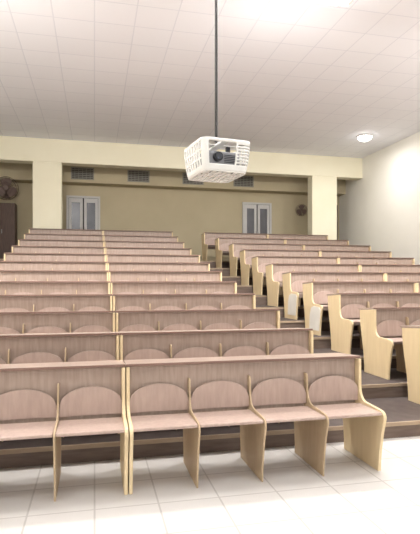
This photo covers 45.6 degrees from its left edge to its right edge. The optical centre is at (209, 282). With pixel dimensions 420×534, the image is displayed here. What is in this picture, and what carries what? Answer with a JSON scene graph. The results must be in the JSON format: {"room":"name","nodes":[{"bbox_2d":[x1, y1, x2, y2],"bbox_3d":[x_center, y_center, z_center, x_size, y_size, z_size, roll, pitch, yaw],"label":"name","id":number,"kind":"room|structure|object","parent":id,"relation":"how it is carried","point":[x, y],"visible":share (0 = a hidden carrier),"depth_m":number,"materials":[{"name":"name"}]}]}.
{"room":"lecture hall","nodes":[
{"label":"lecture hall","id":0,"kind":"room"},
{"bbox_2d":[0,182,338,260],"bbox_3d":[-1.071,-2.131,16.199,11.700,3.678,0.150,0,0,-13],"label":"wall","id":1,"kind":"structure","parent":0,"point":[188,214],"depth_m":16.14,"materials":[{"name":"beige paint"}]},
{"bbox_2d":[0,176,18,199],"bbox_3d":[-5.975,-2.750,14.683,0.682,0.682,0.602,0,0,-19],"label":"wall fan","id":2,"kind":"object","parent":1,"relation":"attached to","point":[6,192],"visible":1,"depth_m":14.52,"materials":[{"name":"brown plastic"}]},
{"bbox_2d":[71,167,93,179],"bbox_3d":[-3.825,-3.285,15.007,0.670,0.360,0.030,0,0,-13],"label":"air vent","id":3,"kind":"object","parent":1,"relation":"attached to","point":[81,173],"visible":1,"depth_m":15.00,"materials":[{"name":"grey metal"}]},
{"bbox_2d":[66,195,99,229],"bbox_3d":[-3.904,-1.639,15.419,1.010,2.087,0.094,0,0,-13],"label":"door","id":4,"kind":"structure","parent":1,"relation":"in","point":[82,212],"depth_m":15.41,"materials":[{"name":"grey paint"}]},
{"bbox_2d":[128,170,149,182],"bbox_3d":[-2.198,-3.285,15.383,0.670,0.360,0.030,0,0,-13],"label":"air vent","id":5,"kind":"object","parent":1,"relation":"attached to","point":[133,175],"visible":1,"depth_m":15.38,"materials":[{"name":"grey metal"}]},
{"bbox_2d":[0,162,345,195],"bbox_3d":[-1.004,-3.495,15.907,11.400,0.950,0.450,0,0,-13],"label":"trim","id":6,"kind":"structure","parent":1,"relation":"attached to","point":[20,172],"depth_m":15.61,"materials":[{"name":"beige paint"}]},
{"bbox_2d":[183,173,203,184],"bbox_3d":[-0.534,-3.285,15.767,0.670,0.360,0.030,0,0,-13],"label":"air vent","id":7,"kind":"object","parent":1,"relation":"attached to","point":[185,178],"visible":0.52,"depth_m":15.73,"materials":[{"name":"grey metal"}]},
{"bbox_2d":[234,176,253,186],"bbox_3d":[1.086,-3.285,16.141,0.670,0.360,0.030,0,0,-13],"label":"air vent","id":8,"kind":"object","parent":1,"relation":"attached to","point":[244,181],"visible":0.83,"depth_m":16.15,"materials":[{"name":"grey metal"}]},
{"bbox_2d":[242,202,271,233],"bbox_3d":[1.572,-1.639,16.683,1.010,2.087,0.094,0,0,-13],"label":"door","id":9,"kind":"structure","parent":1,"relation":"in","point":[256,217],"depth_m":16.69,"materials":[{"name":"grey paint"}]},
{"bbox_2d":[296,204,307,215],"bbox_3d":[3.080,-2.450,16.906,0.400,0.400,0.353,0,0,2],"label":"wall fan","id":10,"kind":"object","parent":1,"relation":"attached to","point":[300,210],"visible":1,"depth_m":16.80,"materials":[{"name":"brown plastic"}]},
{"bbox_2d":[337,205,337,239],"bbox_3d":[4.077,-1.645,17.280,0.720,2.100,0.059,0,0,-13],"label":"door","id":11,"kind":"structure","parent":1,"relation":"in","point":[337,205],"depth_m":17.33,"materials":[{"name":"brown wood"}]},
{"bbox_2d":[0,0,419,157],"bbox_3d":[1.060,-4.030,6.967,11.700,0.120,19.100,0,0,-13],"label":"ceiling","id":12,"kind":"structure","parent":0,"point":[295,76],"depth_m":9.43,"materials":[{"name":"tile"}]},
{"bbox_2d":[184,0,249,182],"bbox_3d":[0.052,-2.432,4.220,0.440,3.076,0.510,0,0,-21],"label":"cage","id":13,"kind":"object","parent":12,"relation":"hanging from","point":[238,171],"visible":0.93,"depth_m":4.12,"materials":[{"name":"white paint"}]},
{"bbox_2d":[195,147,238,173],"bbox_3d":[0.063,-1.026,4.192,0.300,0.246,0.320,0,0,-21],"label":"projector","id":14,"kind":"object","parent":13,"relation":"on","point":[226,157],"visible":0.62,"depth_m":4.08,"materials":[{"name":"grey plastic"}]},
{"bbox_2d":[224,155,234,162],"bbox_3d":[0.162,-1.016,4.100,0.100,0.062,0.004,0,0,-21],"label":"grille","id":15,"kind":"object","parent":14,"relation":"attached to","point":[227,158],"depth_m":4.10,"materials":[{"name":"black plastic"}]},
{"bbox_2d":[188,169,245,182],"bbox_3d":[0.052,-0.897,4.220,0.383,0.006,0.444,0,0,-21],"label":"grille","id":16,"kind":"object","parent":13,"relation":"attached to","point":[192,177],"depth_m":4.16,"materials":[{"name":"white metal"}]},
{"bbox_2d":[184,136,249,181],"bbox_3d":[0.052,-1.025,4.220,0.440,0.250,0.510,0,0,-21],"label":"basket","id":17,"kind":"object","parent":13,"relation":"on","point":[238,171],"depth_m":4.06,"materials":[{"name":"white paint"}]},
{"bbox_2d":[357,134,372,141],"bbox_3d":[4.174,-3.896,13.485,0.400,0.148,0.400,0,0,-13],"label":"ceiling lamp","id":18,"kind":"object","parent":12,"relation":"attached to","point":[362,137],"visible":1,"depth_m":13.37,"materials":[{"name":"white paint"}]},
{"bbox_3d":[1.229,-3.790,6.236,1.240,0.360,0.320,0,0,-13],"label":"ceiling light","id":19,"kind":"object","parent":12,"relation":"hanging from","visible":0},
{"bbox_2d":[315,0,350,4],"bbox_3d":[1.229,-3.640,6.236,1.200,0.040,0.280,0,0,-13],"label":"diffuser","id":20,"kind":"object","parent":19,"relation":"attached to","point":[334,2],"depth_m":6.44,"materials":[{"name":"white plastic"}]},
{"bbox_2d":[0,436,419,533],"bbox_3d":[2.414,1.463,1.104,11.400,0.100,7.065,0,0,-13],"label":"floor","id":21,"kind":"structure","parent":0,"point":[351,496],"depth_m":3.31,"materials":[{"name":"tile"}]},
{"bbox_2d":[0,360,128,501],"bbox_3d":[-1.526,1.000,3.410,1.874,0.823,0.748,0,0,-13],"label":"bench","id":22,"kind":"object","parent":21,"relation":"on","point":[56,400],"visible":1,"depth_m":3.52,"materials":[{"name":"brown wood"}]},
{"bbox_2d":[123,353,386,494],"bbox_3d":[0.305,1.000,3.833,1.874,0.823,0.748,0,0,-13],"label":"bench","id":23,"kind":"object","parent":21,"relation":"on","point":[308,391],"visible":1,"depth_m":3.79,"materials":[{"name":"beige laminate"}]},
{"bbox_2d":[0,396,419,448],"bbox_3d":[1.514,1.393,4.998,11.400,0.240,0.905,0,0,-13],"label":"floor","id":24,"kind":"structure","parent":0,"point":[397,409],"depth_m":4.32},
{"bbox_2d":[0,332,119,441],"bbox_3d":[-1.730,0.860,4.292,1.874,0.823,0.748,0,0,-13],"label":"bench","id":25,"kind":"object","parent":24,"relation":"on","point":[83,346],"visible":0.32,"depth_m":4.42,"materials":[{"name":"beige laminate"}]},
{"bbox_2d":[119,328,313,429],"bbox_3d":[0.102,0.860,4.715,1.874,0.823,0.748,0,0,-13],"label":"bench","id":26,"kind":"object","parent":24,"relation":"on","point":[282,341],"visible":0.27,"depth_m":4.74,"materials":[{"name":"beige laminate"}]},
{"bbox_2d":[400,325,419,403],"bbox_3d":[3.113,0.860,5.410,1.874,0.823,0.748,0,0,-13],"label":"bench","id":27,"kind":"object","parent":24,"relation":"on","point":[410,336],"visible":1,"depth_m":5.35,"materials":[{"name":"beige laminate"}]},
{"bbox_2d":[222,278,252,284],"bbox_3d":[-0.011,-0.036,11.606,11.400,0.179,0.012,0,0,-13],"label":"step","id":28,"kind":"structure","parent":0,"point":[238,280],"depth_m":11.75,"materials":[{"name":"brown wood"}]},
{"bbox_2d":[222,276,252,277],"bbox_3d":[-0.010,-0.143,11.600,11.400,0.033,0.024,0,0,-13],"label":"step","id":29,"kind":"structure","parent":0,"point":[222,276],"depth_m":11.72,"materials":[{"name":"brown wood"}]},
{"bbox_2d":[237,285,266,286],"bbox_3d":[0.194,0.067,10.718,11.400,0.033,0.024,0,0,-13],"label":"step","id":30,"kind":"structure","parent":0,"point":[237,285],"depth_m":10.85,"materials":[{"name":"brown wood"}]},
{"bbox_2d":[256,305,303,306],"bbox_3d":[0.496,0.583,9.407,11.400,0.280,0.905,0,0,-13],"label":"floor","id":31,"kind":"structure","parent":0,"point":[256,305],"depth_m":9.43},
{"bbox_2d":[0,261,106,269],"bbox_3d":[-2.748,0.030,8.701,1.874,0.823,0.748,0,0,-13],"label":"bench","id":32,"kind":"object","parent":31,"relation":"on","point":[4,265],"visible":0.23,"depth_m":8.74,"materials":[{"name":"beige laminate"}]},
{"bbox_2d":[107,262,209,271],"bbox_3d":[-0.916,0.030,9.124,1.874,0.823,0.748,0,0,-13],"label":"bench","id":33,"kind":"object","parent":31,"relation":"on","point":[112,266],"visible":0.3,"depth_m":9.16,"materials":[{"name":"beige laminate"}]},
{"bbox_2d":[265,263,359,306],"bbox_3d":[2.095,0.030,9.819,1.874,0.823,0.748,0,0,-13],"label":"bench","id":34,"kind":"object","parent":31,"relation":"on","point":[274,271],"visible":0.4,"depth_m":9.75,"materials":[{"name":"beige laminate"}]},
{"bbox_2d":[360,264,419,271],"bbox_3d":[3.927,0.030,10.242,1.874,0.823,0.748,0,0,-13],"label":"bench","id":35,"kind":"object","parent":31,"relation":"on","point":[363,267],"visible":0.27,"depth_m":10.23,"materials":[{"name":"beige laminate"}]},
{"bbox_2d":[273,309,328,316],"bbox_3d":[0.600,0.548,8.960,11.400,0.149,0.012,0,0,-13],"label":"trim","id":36,"kind":"structure","parent":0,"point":[301,313],"depth_m":9.20,"materials":[{"name":"brown wood"}]},
{"bbox_2d":[280,316,328,320],"bbox_3d":[0.700,0.760,8.525,11.400,0.275,0.905,0,0,-13],"label":"floor","id":37,"kind":"structure","parent":0,"point":[323,317],"depth_m":8.53,"materials":[{"name":"brown"}]},
{"bbox_2d":[0,270,107,280],"bbox_3d":[-2.544,0.210,7.819,1.874,0.823,0.748,0,0,-13],"label":"bench","id":38,"kind":"object","parent":37,"relation":"on","point":[5,275],"visible":0.23,"depth_m":7.88,"materials":[{"name":"beige laminate"}]},
{"bbox_2d":[108,270,221,280],"bbox_3d":[-0.712,0.210,8.242,1.874,0.823,0.748,0,0,-13],"label":"bench","id":39,"kind":"object","parent":37,"relation":"on","point":[112,275],"visible":0.24,"depth_m":8.27,"materials":[{"name":"beige laminate"}]},
{"bbox_2d":[282,271,385,319],"bbox_3d":[2.295,0.210,8.937,1.881,0.823,0.748,0,0,-13],"label":"bench","id":40,"kind":"object","parent":37,"relation":"on","point":[292,281],"visible":0.34,"depth_m":8.86,"materials":[{"name":"beige laminate"}]},
{"bbox_2d":[385,272,419,280],"bbox_3d":[4.130,0.210,9.360,1.874,0.823,0.748,0,0,-13],"label":"bench","id":41,"kind":"object","parent":37,"relation":"on","point":[390,276],"visible":0.27,"depth_m":9.28,"materials":[{"name":"beige laminate"}]},
{"bbox_2d":[280,322,357,330],"bbox_3d":[0.803,0.726,8.079,11.400,0.144,0.012,0,0,-13],"label":"stair step","id":42,"kind":"structure","parent":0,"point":[325,326],"depth_m":8.24,"materials":[{"name":"brown wood"}]},
{"bbox_2d":[313,330,359,336],"bbox_3d":[0.904,0.930,7.644,11.400,0.265,0.905,0,0,-13],"label":"floor","id":43,"kind":"structure","parent":0,"point":[355,332],"depth_m":7.75,"materials":[{"name":"brown"}]},
{"bbox_2d":[0,281,109,294],"bbox_3d":[-2.341,0.385,6.938,1.874,0.823,0.748,0,0,-13],"label":"bench","id":44,"kind":"object","parent":43,"relation":"on","point":[6,287],"visible":0.23,"depth_m":7.01,"materials":[{"name":"beige laminate"}]},
{"bbox_2d":[110,281,236,294],"bbox_3d":[-0.509,0.385,7.361,1.874,0.823,0.748,0,0,-13],"label":"bench","id":45,"kind":"object","parent":43,"relation":"on","point":[116,287],"visible":0.23,"depth_m":7.39,"materials":[{"name":"beige laminate"}]},
{"bbox_2d":[302,281,416,335],"bbox_3d":[2.499,0.385,8.055,1.881,0.823,0.748,0,0,-13],"label":"bench","id":46,"kind":"object","parent":43,"relation":"on","point":[315,297],"visible":0.47,"depth_m":7.99,"materials":[{"name":"brown wood"}]},
{"bbox_2d":[416,281,419,292],"bbox_3d":[4.334,0.385,8.479,1.874,0.823,0.748,0,0,-13],"label":"bench","id":47,"kind":"object","parent":43,"relation":"on","point":[417,282],"visible":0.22,"depth_m":8.26,"materials":[{"name":"beige laminate"}]},
{"bbox_2d":[313,347,395,356],"bbox_3d":[1.107,1.093,6.762,11.400,0.260,0.905,0,0,-13],"label":"floor","id":48,"kind":"structure","parent":0,"point":[354,351],"depth_m":7.03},
{"bbox_2d":[0,294,111,313],"bbox_3d":[-2.137,0.550,6.056,1.874,0.823,0.748,0,0,-13],"label":"bench","id":49,"kind":"object","parent":48,"relation":"on","point":[23,302],"visible":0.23,"depth_m":6.14,"materials":[{"name":"beige laminate"}]},
{"bbox_2d":[112,293,255,312],"bbox_3d":[-0.305,0.550,6.479,1.874,0.823,0.748,0,0,-13],"label":"bench","id":50,"kind":"object","parent":48,"relation":"on","point":[120,302],"visible":0.27,"depth_m":6.51,"materials":[{"name":"beige laminate"}]},
{"bbox_2d":[327,293,419,353],"bbox_3d":[2.706,0.550,7.174,1.874,0.823,0.748,0,0,-13],"label":"bench","id":51,"kind":"object","parent":48,"relation":"on","point":[344,313],"visible":0.56,"depth_m":7.07,"materials":[{"name":"beige laminate"}]},
{"bbox_2d":[339,132,419,264],"bbox_3d":[6.704,-1.228,8.193,0.150,5.483,18.950,0,0,-13],"label":"wall","id":52,"kind":"structure","parent":0,"point":[380,210],"depth_m":14.54,"materials":[{"name":"paint"}]},
{"bbox_2d":[0,260,240,267],"bbox_3d":[-0.418,-0.467,13.369,11.400,0.189,0.012,0,0,-13],"label":"trim","id":53,"kind":"structure","parent":52,"relation":"attached to","point":[212,264],"depth_m":13.54,"materials":[{"name":"brown wood"}]},
{"bbox_2d":[0,136,361,179],"bbox_3d":[-0.745,-3.650,14.786,11.400,0.640,0.350,0,0,-13],"label":"beam","id":54,"kind":"structure","parent":52,"relation":"attached to","point":[25,150],"depth_m":14.36,"materials":[{"name":"beige paint"}]},
{"bbox_2d":[0,420,419,454],"bbox_3d":[1.619,1.286,4.545,11.400,0.033,0.024,0,0,-13],"label":"trim","id":55,"kind":"structure","parent":52,"relation":"attached to","point":[415,422],"depth_m":4.06,"materials":[{"name":"brown wood"}]},
{"bbox_2d":[0,424,419,468],"bbox_3d":[1.618,1.359,4.551,11.400,0.109,0.012,0,0,-13],"label":"trim","id":56,"kind":"structure","parent":52,"relation":"attached to","point":[228,444],"depth_m":4.07,"materials":[{"name":"brown wood"}]},
{"bbox_2d":[210,269,240,275],"bbox_3d":[-0.215,-0.249,12.488,11.400,0.184,0.012,0,0,-13],"label":"trim","id":57,"kind":"structure","parent":52,"relation":"attached to","point":[225,272],"depth_m":12.62,"materials":[{"name":"brown wood"}]},
{"bbox_2d":[237,287,266,294],"bbox_3d":[0.193,0.169,10.724,11.400,0.169,0.012,0,0,-13],"label":"trim","id":58,"kind":"structure","parent":52,"relation":"attached to","point":[239,289],"depth_m":10.87,"materials":[{"name":"brown wood"}]},
{"bbox_2d":[256,297,303,304],"bbox_3d":[0.396,0.363,9.842,11.400,0.159,0.012,0,0,-13],"label":"trim","id":59,"kind":"structure","parent":52,"relation":"attached to","point":[259,300],"depth_m":10.00,"materials":[{"name":"brown wood"}]},
{"bbox_2d":[256,307,303,308],"bbox_3d":[0.601,0.457,8.954,11.400,0.033,0.024,0,0,-13],"label":"trim","id":60,"kind":"structure","parent":52,"relation":"attached to","point":[256,307],"depth_m":9.07,"materials":[{"name":"brown wood"}]},
{"bbox_2d":[280,320,329,322],"bbox_3d":[0.805,0.636,8.073,11.400,0.033,0.024,0,0,-13],"label":"trim","id":61,"kind":"structure","parent":52,"relation":"attached to","point":[322,320],"depth_m":8.20,"materials":[{"name":"brown wood"}]},
{"bbox_2d":[313,338,359,348],"bbox_3d":[1.007,0.896,7.197,11.400,0.134,0.012,0,0,-13],"label":"trim","id":62,"kind":"structure","parent":52,"relation":"attached to","point":[325,343],"depth_m":7.35,"materials":[{"name":"brown wood"}]},
{"bbox_2d":[313,336,359,339],"bbox_3d":[1.008,0.811,7.191,11.400,0.033,0.024,0,0,-13],"label":"trim","id":63,"kind":"structure","parent":52,"relation":"attached to","point":[353,337],"depth_m":7.34,"materials":[{"name":"brown wood"}]},
{"bbox_2d":[361,358,396,369],"bbox_3d":[1.210,1.058,6.315,11.400,0.129,0.012,0,0,-13],"label":"trim","id":64,"kind":"structure","parent":52,"relation":"attached to","point":[393,361],"depth_m":6.58,"materials":[{"name":"brown wood"}]},
{"bbox_2d":[361,383,407,387],"bbox_3d":[1.415,1.137,5.427,11.400,0.033,0.024,0,0,-13],"label":"trim","id":65,"kind":"structure","parent":52,"relation":"attached to","point":[389,384],"depth_m":5.53,"materials":[{"name":"brown wood"}]},
{"bbox_2d":[362,386,407,398],"bbox_3d":[1.414,1.214,5.433,11.400,0.119,0.012,0,0,-13],"label":"trim","id":66,"kind":"structure","parent":52,"relation":"attached to","point":[399,391],"depth_m":5.55,"materials":[{"name":"brown wood"}]},
{"bbox_2d":[361,368,406,384],"bbox_3d":[1.311,1.248,5.880,11.400,0.250,0.905,0,0,-13],"label":"floor","id":67,"kind":"structure","parent":0,"point":[396,376],"depth_m":5.88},
{"bbox_2d":[0,311,114,337],"bbox_3d":[-1.933,0.710,5.174,1.874,0.823,0.748,0,0,-13],"label":"bench","id":68,"kind":"object","parent":67,"relation":"on","point":[50,321],"visible":0.3,"depth_m":5.28,"materials":[{"name":"beige laminate"}]},
{"bbox_2d":[115,309,279,334],"bbox_3d":[-0.102,0.710,5.597,1.874,0.823,0.748,0,0,-13],"label":"bench","id":69,"kind":"object","parent":67,"relation":"on","point":[147,320],"visible":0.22,"depth_m":5.62,"materials":[{"name":"beige laminate"}]},
{"bbox_2d":[358,307,419,379],"bbox_3d":[2.909,0.710,6.292,1.874,0.823,0.748,0,0,-13],"label":"bench","id":70,"kind":"object","parent":67,"relation":"on","point":[381,330],"visible":0.9,"depth_m":6.16,"materials":[{"name":"beige laminate"}]},
{"bbox_3d":[0.293,0.398,10.289,11.400,0.290,0.905,0,0,-13],"label":"floor","id":71,"kind":"structure","parent":0,"visible":0},
{"bbox_2d":[4,253,105,261],"bbox_3d":[-2.951,-0.160,9.583,1.874,0.823,0.748,0,0,-13],"label":"bench","id":72,"kind":"object","parent":71,"relation":"on","point":[7,256],"visible":0.16,"depth_m":9.62,"materials":[{"name":"beige laminate"}]},
{"bbox_2d":[106,254,199,262],"bbox_3d":[-1.119,-0.160,10.006,1.874,0.823,0.748,0,0,-13],"label":"bench","id":73,"kind":"object","parent":71,"relation":"on","point":[109,257],"visible":0.18,"depth_m":10.03,"materials":[{"name":"beige laminate"}]},
{"bbox_2d":[251,256,338,294],"bbox_3d":[1.891,-0.160,10.701,1.874,0.823,0.748,0,0,-13],"label":"bench","id":74,"kind":"object","parent":71,"relation":"on","point":[258,262],"visible":0.33,"depth_m":10.63,"materials":[{"name":"beige laminate"}]},
{"bbox_2d":[338,257,414,264],"bbox_3d":[3.723,-0.160,11.124,1.874,0.823,0.748,0,0,-13],"label":"bench","id":75,"kind":"object","parent":71,"relation":"on","point":[342,260],"visible":0.23,"depth_m":11.16,"materials":[{"name":"beige laminate"}]},
{"bbox_3d":[-0.318,-0.214,12.935,11.400,0.315,0.905,0,0,-13],"label":"floor","id":76,"kind":"structure","parent":0,"visible":0},
{"bbox_2d":[24,233,103,240],"bbox_3d":[-3.562,-0.785,12.228,1.874,0.823,0.748,0,0,-13],"label":"bench","id":77,"kind":"object","parent":76,"relation":"on","point":[26,235],"visible":0.16,"depth_m":12.26,"materials":[{"name":"beige laminate"}]},
{"bbox_2d":[104,235,177,241],"bbox_3d":[-1.730,-0.785,12.651,1.874,0.823,0.748,0,0,-13],"label":"bench","id":78,"kind":"object","parent":76,"relation":"on","point":[106,237],"visible":0.16,"depth_m":12.68,"materials":[{"name":"beige laminate"}]},
{"bbox_2d":[215,237,284,267],"bbox_3d":[1.125,-0.785,13.310,1.874,0.823,0.748,0,0,-13],"label":"bench","id":79,"kind":"object","parent":76,"relation":"on","point":[222,244],"visible":0.37,"depth_m":13.23,"materials":[{"name":"beige laminate"}]},
{"bbox_2d":[285,239,348,244],"bbox_3d":[2.956,-0.785,13.733,1.874,0.823,0.748,0,0,-13],"label":"bench","id":80,"kind":"object","parent":76,"relation":"on","point":[287,241],"visible":0.16,"depth_m":13.77,"materials":[{"name":"beige laminate"}]},
{"bbox_3d":[0.089,0.203,11.171,11.400,0.300,0.905,0,0,-13],"label":"floor","id":81,"kind":"structure","parent":0,"visible":0},
{"bbox_2d":[12,245,104,253],"bbox_3d":[-3.155,-0.360,10.465,1.874,0.823,0.748,0,0,-13],"label":"bench","id":82,"kind":"object","parent":81,"relation":"on","point":[15,249],"visible":0.21,"depth_m":10.50,"materials":[{"name":"beige laminate"}]},
{"bbox_2d":[105,247,191,254],"bbox_3d":[-1.323,-0.360,10.888,1.874,0.823,0.748,0,0,-13],"label":"bench","id":83,"kind":"object","parent":81,"relation":"on","point":[108,250],"visible":0.16,"depth_m":10.92,"materials":[{"name":"beige laminate"}]},
{"bbox_2d":[239,249,319,284],"bbox_3d":[1.688,-0.360,11.583,1.874,0.823,0.748,0,0,-13],"label":"bench","id":84,"kind":"object","parent":81,"relation":"on","point":[246,255],"visible":0.29,"depth_m":11.52,"materials":[{"name":"beige laminate"}]},
{"bbox_2d":[320,250,391,257],"bbox_3d":[3.519,-0.360,12.006,1.874,0.823,0.748,0,0,-13],"label":"bench","id":85,"kind":"object","parent":81,"relation":"on","point":[323,253],"visible":0.2,"depth_m":12.04,"materials":[{"name":"beige laminate"}]},
{"bbox_3d":[-0.114,-0.002,12.053,11.400,0.310,0.905,0,0,-13],"label":"floor","id":86,"kind":"structure","parent":0,"visible":0},
{"bbox_2d":[18,239,103,246],"bbox_3d":[-3.358,-0.570,11.347,1.874,0.823,0.748,0,0,-13],"label":"bench","id":87,"kind":"object","parent":86,"relation":"on","point":[21,242],"visible":0.2,"depth_m":11.38,"materials":[{"name":"beige laminate"}]},
{"bbox_2d":[104,241,183,247],"bbox_3d":[-1.527,-0.570,11.770,1.874,0.823,0.748,0,0,-13],"label":"bench","id":88,"kind":"object","parent":86,"relation":"on","point":[143,244],"visible":0.14,"depth_m":11.80,"materials":[{"name":"beige laminate"}]},
{"bbox_2d":[229,243,303,275],"bbox_3d":[1.465,-0.570,12.460,1.874,0.823,0.748,0,0,-13],"label":"bench","id":89,"kind":"object","parent":86,"relation":"on","point":[234,248],"visible":0.23,"depth_m":12.41,"materials":[{"name":"beige laminate"}]},
{"bbox_2d":[304,244,370,250],"bbox_3d":[3.296,-0.570,12.883,1.874,0.823,0.748,0,0,-13],"label":"bench","id":90,"kind":"object","parent":86,"relation":"on","point":[306,246],"visible":0.12,"depth_m":12.93,"materials":[{"name":"beige laminate"}]},
{"bbox_3d":[-0.737,-0.432,14.751,11.400,0.320,2.823,0,0,-13],"label":"floor","id":91,"kind":"structure","parent":0,"visible":0},
{"bbox_2d":[0,203,16,258],"bbox_3d":[-6.125,-1.463,14.706,0.800,1.740,0.477,0,0,-13],"label":"tall cabinet","id":92,"kind":"object","parent":91,"relation":"on","point":[8,211],"visible":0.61,"depth_m":14.54,"materials":[{"name":"brown wood"}]},
{"bbox_2d":[33,161,61,228],"bbox_3d":[-4.516,-1.961,13.917,0.760,2.738,0.348,0,0,-13],"label":"column","id":93,"kind":"structure","parent":91,"relation":"on","point":[47,176],"depth_m":13.75,"materials":[{"name":"beige paint"}]},
{"bbox_2d":[29,228,102,234],"bbox_3d":[-3.766,-1.005,13.110,1.874,0.823,0.748,0,0,-13],"label":"bench","id":94,"kind":"object","parent":91,"relation":"on","point":[31,230],"visible":0.16,"depth_m":13.14,"materials":[{"name":"beige laminate"}]},
{"bbox_2d":[103,230,172,240],"bbox_3d":[-1.934,-1.005,13.533,1.874,0.823,0.748,0,0,-13],"label":"bench","id":95,"kind":"object","parent":91,"relation":"on","point":[105,232],"visible":0.2,"depth_m":13.56,"materials":[{"name":"beige laminate"}]},
{"bbox_2d":[201,232,267,260],"bbox_3d":[0.746,-1.005,14.152,1.874,0.823,0.748,0,0,-13],"label":"bench","id":96,"kind":"object","parent":91,"relation":"on","point":[208,238],"visible":0.3,"depth_m":14.08,"materials":[{"name":"beige laminate"}]},
{"bbox_2d":[268,234,327,239],"bbox_3d":[2.578,-1.005,14.575,1.874,0.823,0.748,0,0,-13],"label":"bench","id":97,"kind":"object","parent":91,"relation":"on","point":[272,236],"visible":0.17,"depth_m":14.60,"materials":[{"name":"beige laminate"}]},
{"bbox_2d":[308,176,336,239],"bbox_3d":[3.542,-1.961,15.777,0.840,2.738,0.348,0,0,-13],"label":"column","id":98,"kind":"structure","parent":91,"relation":"on","point":[322,190],"depth_m":15.62,"materials":[{"name":"beige paint"}]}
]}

